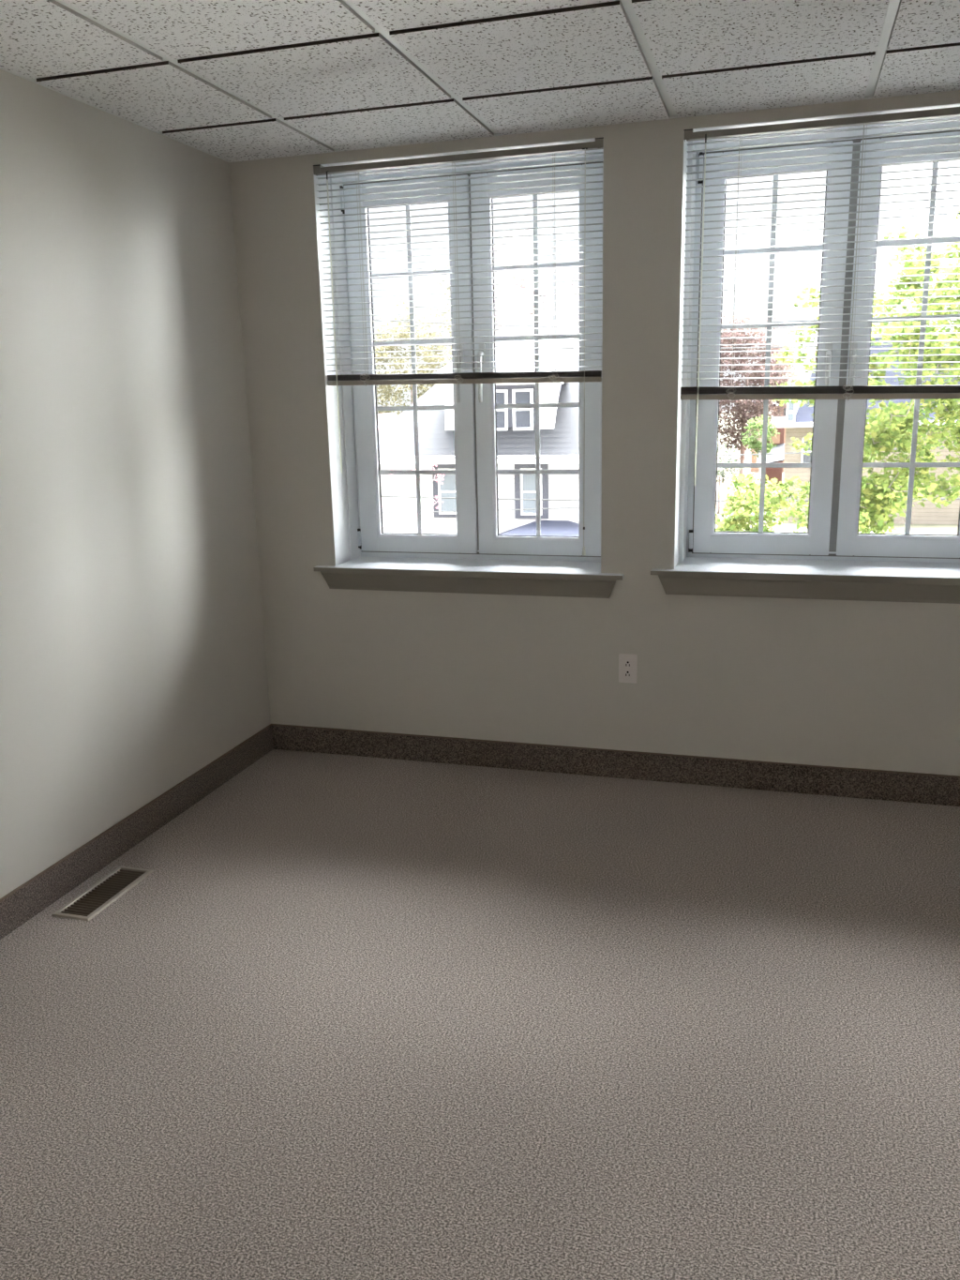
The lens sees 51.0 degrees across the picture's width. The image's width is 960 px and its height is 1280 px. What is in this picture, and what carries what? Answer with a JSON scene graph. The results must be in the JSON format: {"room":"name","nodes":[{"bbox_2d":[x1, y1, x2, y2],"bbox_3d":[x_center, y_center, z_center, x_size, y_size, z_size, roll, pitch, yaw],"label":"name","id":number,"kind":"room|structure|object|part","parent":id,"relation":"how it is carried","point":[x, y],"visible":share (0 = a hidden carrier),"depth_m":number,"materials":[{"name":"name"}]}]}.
{"room":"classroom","nodes":[
{"label":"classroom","id":0,"kind":"room"},
{"bbox_2d":[0,68,271,898],"bbox_3d":[-1.910,0.011,1.267,0.200,3.012,6.200,3,14,16],"label":"wall","id":1,"kind":"structure","parent":0,"point":[133,655],"depth_m":3.26,"materials":[{"name":"paint"}]},
{"bbox_2d":[0,724,273,939],"bbox_3d":[-1.755,1.111,1.595,0.010,0.113,5.991,3,14,16],"label":"baseboard","id":2,"kind":"structure","parent":1,"relation":"attached to","point":[22,904],"depth_m":3.39,"materials":[{"name":"carpet"}]},
{"bbox_2d":[0,749,959,1279],"bbox_3d":[0.401,1.364,1.005,4.500,0.200,6.000,3,14,16],"label":"floor","id":3,"kind":"structure","parent":0,"point":[353,1017],"depth_m":2.36,"materials":[{"name":"carpet"}]},
{"bbox_2d":[50,865,153,920],"bbox_3d":[-1.165,0.873,3.154,0.131,0.192,0.334,3,14,16],"label":"floor vent","id":4,"kind":"object","parent":3,"relation":"in","point":[123,879],"visible":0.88,"depth_m":3.12,"materials":[{"name":"metal"}]},
{"bbox_2d":[0,0,959,162],"bbox_3d":[0.345,-1.049,0.425,4.520,0.040,6.020,3,14,16],"label":"ceiling","id":5,"kind":"structure","parent":0,"point":[230,81],"depth_m":2.75,"materials":[{"name":"tile"}]},
{"bbox_2d":[228,90,959,776],"bbox_3d":[1.271,-0.636,3.650,4.900,3.012,0.340,3,14,16],"label":"wall","id":6,"kind":"structure","parent":0,"point":[849,684],"depth_m":3.82,"materials":[{"name":"paint"}]},
{"bbox_2d":[313,137,623,598],"bbox_3d":[-0.041,-1.000,3.923,1.264,1.608,0.345,3,14,16],"label":"window","id":7,"kind":"structure","parent":6,"relation":"in","point":[477,559],"depth_m":4.01,"materials":[{"name":"paint"}]},
{"bbox_3d":[-0.270,-1.084,4.106,0.516,1.456,0.056,3,14,16],"label":"sash","id":8,"kind":"part","parent":7,"relation":"part of","materials":[{"name":"white plastic"}]},
{"bbox_2d":[370,204,455,534],"bbox_3d":[-0.268,-1.078,4.105,0.341,1.298,0.008,3,14,16],"label":"grille","id":9,"kind":"object","parent":7,"relation":"attached to","point":[374,429],"depth_m":4.13,"materials":[{"name":"white plastic"}]},
{"bbox_2d":[313,136,603,555],"bbox_3d":[-0.081,-1.049,3.789,1.096,1.448,0.047,3,14,16],"label":"window blind","id":10,"kind":"object","parent":7,"relation":"attached to","point":[584,376],"visible":1,"depth_m":3.71,"materials":[{"name":"plastic"}]},
{"bbox_3d":[-0.444,-1.373,3.828,0.009,0.760,0.028,3,14,16],"label":"ladder cord","id":11,"kind":"part","parent":10,"relation":"part of","materials":[{"name":"white fabric"}]},
{"bbox_3d":[-0.083,-1.354,3.722,0.009,0.765,0.028,3,14,16],"label":"ladder cord","id":12,"kind":"part","parent":10,"relation":"part of","materials":[{"name":"white fabric"}]},
{"bbox_3d":[-0.077,-0.979,3.813,1.086,0.031,0.025,3,14,16],"label":"rail","id":13,"kind":"part","parent":10,"relation":"part of","materials":[{"name":"metal"}]},
{"bbox_3d":[0.270,-1.335,3.619,0.009,0.770,0.028,3,14,16],"label":"ladder cord","id":14,"kind":"part","parent":10,"relation":"part of","materials":[{"name":"white fabric"}]},
{"bbox_3d":[0.378,-1.024,3.640,0.008,1.387,0.004,-11,17,-35],"label":"lift cord","id":15,"kind":"part","parent":10,"relation":"part of","materials":[{"name":"white fabric"}]},
{"bbox_3d":[-0.086,-1.058,3.996,0.026,0.225,0.057,3,14,16],"label":"handle","id":16,"kind":"part","parent":7,"relation":"part of","materials":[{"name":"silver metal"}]},
{"bbox_3d":[-0.030,-0.296,4.073,1.262,0.018,0.304,3,14,16],"label":"sill","id":17,"kind":"part","parent":7,"relation":"part of","materials":[{"name":"paint"}]},
{"bbox_3d":[0.004,-1.052,3.970,0.026,0.227,0.057,3,14,16],"label":"handle","id":18,"kind":"part","parent":7,"relation":"part of","materials":[{"name":"silver metal"}]},
{"bbox_2d":[493,194,579,536],"bbox_3d":[0.224,-1.055,3.960,0.342,1.298,0.008,3,14,16],"label":"grille","id":19,"kind":"object","parent":7,"relation":"attached to","point":[537,472],"depth_m":3.99,"materials":[{"name":"white plastic"}]},
{"bbox_3d":[0.231,-1.061,3.959,0.510,1.456,0.056,3,14,16],"label":"sash","id":20,"kind":"part","parent":7,"relation":"part of","materials":[{"name":"white plastic"}]},
{"bbox_2d":[270,723,959,806],"bbox_3d":[1.248,0.521,3.756,4.500,0.113,0.010,3,14,16],"label":"baseboard","id":21,"kind":"structure","parent":6,"relation":"attached to","point":[942,790],"depth_m":3.94,"materials":[{"name":"carpet"}]},
{"bbox_2d":[618,653,637,683],"bbox_3d":[0.567,0.110,3.863,0.070,0.115,0.007,3,14,16],"label":"wall outlet","id":22,"kind":"object","parent":6,"relation":"attached to","point":[627,662],"visible":1,"depth_m":3.86,"materials":[{"name":"beige plastic"}]},
{"bbox_2d":[623,670,632,677],"bbox_3d":[0.567,0.129,3.865,0.033,0.027,0.002,3,14,16],"label":"receptacle","id":23,"kind":"object","parent":22,"relation":"attached to","point":[626,673],"depth_m":3.87,"materials":[{"name":"beige plastic"}]},
{"bbox_2d":[623,660,632,667],"bbox_3d":[0.566,0.091,3.856,0.033,0.027,0.002,3,14,16],"label":"receptacle","id":24,"kind":"object","parent":22,"relation":"attached to","point":[626,663],"depth_m":3.86,"materials":[{"name":"beige plastic"}]},
{"bbox_2d":[650,103,959,603],"bbox_3d":[1.288,-0.953,3.552,1.292,1.586,0.387,3,14,16],"label":"window","id":25,"kind":"structure","parent":6,"relation":"in","point":[832,561],"depth_m":3.67,"materials":[{"name":"paint"}]},
{"bbox_2d":[716,174,823,532],"bbox_3d":[1.073,-1.041,3.750,0.349,1.284,0.008,3,14,16],"label":"grille","id":26,"kind":"object","parent":25,"relation":"attached to","point":[763,465],"depth_m":3.74,"materials":[{"name":"white plastic"}]},
{"bbox_3d":[1.073,-1.043,3.752,0.506,1.448,0.056,3,14,16],"label":"sash","id":27,"kind":"part","parent":25,"relation":"part of","materials":[{"name":"white plastic"}]},
{"bbox_3d":[1.298,-0.260,3.700,1.290,0.018,0.346,3,14,16],"label":"sill","id":28,"kind":"part","parent":25,"relation":"part of","materials":[{"name":"paint"}]},
{"bbox_2d":[680,106,959,485],"bbox_3d":[1.240,-1.114,3.370,1.124,1.187,0.047,3,14,16],"label":"window blind","id":29,"kind":"object","parent":25,"relation":"attached to","point":[848,392],"visible":1,"depth_m":3.36,"materials":[{"name":"plastic"}]},
{"bbox_3d":[0.879,-1.270,3.450,0.009,0.844,0.028,3,14,16],"label":"ladder cord","id":30,"kind":"part","parent":29,"relation":"part of","materials":[{"name":"white fabric"}]},
{"bbox_3d":[1.250,-0.833,3.445,1.110,0.037,0.025,3,14,16],"label":"rail","id":31,"kind":"part","parent":29,"relation":"part of","materials":[{"name":"plastic"}]},
{"bbox_3d":[1.251,-1.249,3.341,0.009,0.851,0.028,3,14,16],"label":"ladder cord","id":32,"kind":"part","parent":29,"relation":"part of","materials":[{"name":"white fabric"}]},
{"bbox_3d":[1.261,-0.978,3.650,0.026,0.200,0.057,3,14,16],"label":"handle","id":33,"kind":"part","parent":25,"relation":"part of","materials":[{"name":"silver metal"}]},
{"bbox_3d":[1.341,-0.974,3.626,0.026,0.200,0.057,3,14,16],"label":"handle","id":34,"kind":"part","parent":25,"relation":"part of","materials":[{"name":"silver metal"}]},
{"bbox_3d":[1.581,-1.019,3.603,0.500,1.448,0.056,3,14,16],"label":"sash","id":35,"kind":"part","parent":25,"relation":"part of","materials":[{"name":"white plastic"}]},
{"bbox_2d":[862,162,959,534],"bbox_3d":[1.577,-1.017,3.602,0.347,1.284,0.008,3,14,16],"label":"grille","id":36,"kind":"object","parent":25,"relation":"attached to","point":[929,241],"depth_m":3.59,"materials":[{"name":"white plastic"}]},
{"label":"outside","id":37,"kind":"structure","parent":0,"visible":0},
{"bbox_2d":[715,411,958,534],"bbox_3d":[36.161,-26.203,126.490,240.000,0.300,259.400,3,14,16],"label":"ground","id":38,"kind":"structure","parent":37,"point":[921,529],"depth_m":35.48,"materials":[{"name":"white concrete"}]},
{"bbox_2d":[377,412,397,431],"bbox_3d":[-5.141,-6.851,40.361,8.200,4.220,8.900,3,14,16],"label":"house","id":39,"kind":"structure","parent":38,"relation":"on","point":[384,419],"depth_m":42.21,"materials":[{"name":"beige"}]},
{"bbox_2d":[374,298,451,415],"bbox_3d":[-3.451,-11.794,49.495,5.583,9.495,5.107,-11,16,-34],"label":"tree","id":40,"kind":"object","parent":38,"relation":"on","point":[385,390],"visible":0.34,"depth_m":48.33,"materials":[{"name":"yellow plant"}]},
{"bbox_2d":[433,264,510,361],"bbox_3d":[-0.377,-14.821,55.273,4.116,12.538,5.285,1,14,11],"label":"tree","id":41,"kind":"object","parent":38,"relation":"on","point":[443,314],"visible":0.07,"depth_m":54.17,"materials":[{"name":"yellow plant"}]},
{"bbox_2d":[378,316,579,536],"bbox_3d":[1.464,-6.332,31.276,9.020,7.160,10.500,3,14,16],"label":"house","id":42,"kind":"structure","parent":38,"relation":"on","point":[559,427],"depth_m":28.59,"materials":[{"name":"white"}]},
{"bbox_3d":[-0.824,-4.282,28.962,1.100,1.520,0.049,3,14,16],"label":"casing","id":43,"kind":"part","parent":42,"relation":"part of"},
{"bbox_3d":[-0.821,-4.275,28.974,0.650,1.190,0.030,3,14,16],"label":"pane","id":44,"kind":"part","parent":42,"relation":"part of","materials":[{"name":"glass"}]},
{"bbox_3d":[0.533,-6.479,28.381,0.370,0.980,0.030,3,14,16],"label":"pane","id":45,"kind":"part","parent":42,"relation":"part of","materials":[{"name":"grey glass"}]},
{"bbox_3d":[1.209,-6.447,28.183,0.440,0.980,0.030,3,14,16],"label":"pane","id":46,"kind":"part","parent":42,"relation":"part of","materials":[{"name":"grey glass"}]},
{"bbox_3d":[1.451,-4.168,28.308,0.510,1.190,0.030,3,14,16],"label":"pane","id":47,"kind":"part","parent":42,"relation":"part of","materials":[{"name":"glass"}]},
{"bbox_3d":[1.448,-4.175,28.296,0.960,1.520,0.049,3,14,16],"label":"casing","id":48,"kind":"part","parent":42,"relation":"part of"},
{"bbox_2d":[493,229,562,333],"bbox_3d":[1.657,-13.534,49.543,4.960,12.625,4.692,11,18,41],"label":"bare tree","id":49,"kind":"object","parent":38,"relation":"on","point":[522,279],"visible":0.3,"depth_m":47.93,"materials":[{"name":"white plant"}]},
{"bbox_2d":[566,256,579,342],"bbox_3d":[6.770,-14.536,54.295,5.103,12.115,4.899,3,14,16],"label":"bare tree","id":50,"kind":"object","parent":38,"relation":"on","point":[570,331],"visible":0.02,"depth_m":53.60,"materials":[{"name":"white plant"}]},
{"bbox_2d":[717,443,742,513],"bbox_3d":[9.606,-6.470,40.313,1.953,2.837,1.542,3,14,16],"label":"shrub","id":51,"kind":"object","parent":38,"relation":"on","point":[719,473],"visible":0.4,"depth_m":40.04,"materials":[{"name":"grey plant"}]},
{"bbox_2d":[741,414,779,525],"bbox_3d":[9.660,-5.800,35.044,1.300,3.997,1.394,-1,14,0],"label":"young tree","id":52,"kind":"object","parent":38,"relation":"on","point":[754,444],"visible":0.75,"depth_m":34.69,"materials":[{"name":"green plant"}]},
{"bbox_2d":[769,334,959,524],"bbox_3d":[15.886,-8.379,39.693,8.450,6.550,9.500,3,14,16],"label":"house","id":53,"kind":"structure","parent":38,"relation":"on","point":[798,422],"depth_m":36.14,"materials":[{"name":"beige"}]},
{"bbox_3d":[11.162,-8.230,36.132,0.190,0.700,0.040,3,14,16],"label":"pane","id":54,"kind":"part","parent":53,"relation":"part of","materials":[{"name":"glass"}]},
{"bbox_3d":[11.963,-6.859,36.683,0.360,0.880,0.030,3,14,16],"label":"pane","id":55,"kind":"part","parent":53,"relation":"part of","materials":[{"name":"grey glass"}]},
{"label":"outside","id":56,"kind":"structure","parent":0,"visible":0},
{"bbox_3d":[0.460,2.618,9.409,80.000,0.030,7.700,3,14,16],"label":"pavement","id":57,"kind":"object","parent":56,"visible":0},
{"bbox_2d":[715,207,959,533],"bbox_3d":[4.164,-0.856,9.302,4.540,6.684,2.845,0,14,5],"label":"maple tree","id":58,"kind":"object","parent":57,"relation":"on","point":[888,432],"visible":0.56,"depth_m":8.74,"materials":[{"name":"green plant"}]},
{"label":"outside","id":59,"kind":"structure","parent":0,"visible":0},
{"bbox_2d":[374,319,954,329],"bbox_3d":[4.222,-6.070,17.284,30.011,1.557,0.026,3,14,18],"label":"power cable","id":60,"kind":"object","parent":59,"point":[374,320],"visible":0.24,"depth_m":18.45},
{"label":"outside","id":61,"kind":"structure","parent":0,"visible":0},
{"bbox_2d":[435,341,948,348],"bbox_3d":[4.316,-5.759,17.654,30.011,1.339,0.026,3,14,18],"label":"power cable","id":62,"kind":"object","parent":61,"point":[948,341],"visible":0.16,"depth_m":17.73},
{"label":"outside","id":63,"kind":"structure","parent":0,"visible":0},
{"bbox_2d":[379,445,956,458],"bbox_3d":[3.477,-3.830,18.657,28.020,0.919,0.026,3,14,18],"label":"power cable","id":64,"kind":"object","parent":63,"point":[947,445],"visible":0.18,"depth_m":19.38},
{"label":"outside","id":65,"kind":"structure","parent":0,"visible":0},
{"bbox_2d":[382,486,950,512],"bbox_3d":[3.783,-3.131,19.811,28.020,1.632,0.026,3,14,18],"label":"power cable","id":66,"kind":"object","parent":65,"point":[950,487],"visible":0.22,"depth_m":20.97,"materials":[{"name":"black"}]},
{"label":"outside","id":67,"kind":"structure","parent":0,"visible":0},
{"bbox_2d":[381,495,959,501],"bbox_3d":[4.789,-3.356,23.208,24.002,0.340,0.038,3,14,16],"label":"power cable","id":68,"kind":"object","parent":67,"point":[382,495],"visible":0.27,"depth_m":24.28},
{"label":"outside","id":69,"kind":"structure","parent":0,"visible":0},
{"bbox_3d":[2.575,0.906,16.345,120.000,0.020,7.000,3,14,16],"label":"street","id":70,"kind":"object","parent":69,"visible":0},
{"bbox_2d":[381,461,444,533],"bbox_3d":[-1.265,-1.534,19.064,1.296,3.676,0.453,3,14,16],"label":"flowering tree","id":71,"kind":"object","parent":70,"relation":"on","point":[432,464],"visible":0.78,"depth_m":18.79,"materials":[{"name":"plant"}]},
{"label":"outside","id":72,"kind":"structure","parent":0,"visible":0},
{"bbox_2d":[716,448,783,509],"bbox_3d":[17.432,-11.079,64.715,6.600,0.030,48.000,3,14,16],"label":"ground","id":73,"kind":"structure","parent":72,"point":[727,483],"depth_m":57.66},
{"bbox_2d":[718,303,809,490],"bbox_3d":[12.129,-11.160,47.048,6.158,8.699,4.260,3,14,16],"label":"tree","id":74,"kind":"object","parent":73,"relation":"on","point":[741,413],"visible":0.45,"depth_m":46.08,"materials":[{"name":"plant"}]},
{"bbox_2d":[756,427,784,486],"bbox_3d":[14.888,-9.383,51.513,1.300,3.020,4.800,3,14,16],"label":"garage","id":75,"kind":"structure","parent":73,"relation":"on","point":[772,473],"depth_m":50.58,"materials":[{"name":"red brick"}]},
{"bbox_2d":[751,401,798,471],"bbox_3d":[18.206,-13.065,62.590,3.300,4.850,6.600,3,14,16],"label":"house","id":76,"kind":"structure","parent":73,"relation":"on","point":[753,460],"depth_m":60.23,"materials":[{"name":"grey"}]},
{"bbox_2d":[773,352,808,386],"bbox_3d":[20.762,-15.982,68.944,3.588,7.442,2.952,11,19,43],"label":"tree","id":77,"kind":"object","parent":73,"relation":"on","point":[790,375],"visible":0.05,"depth_m":67.96,"materials":[{"name":"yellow plant"}]}
]}

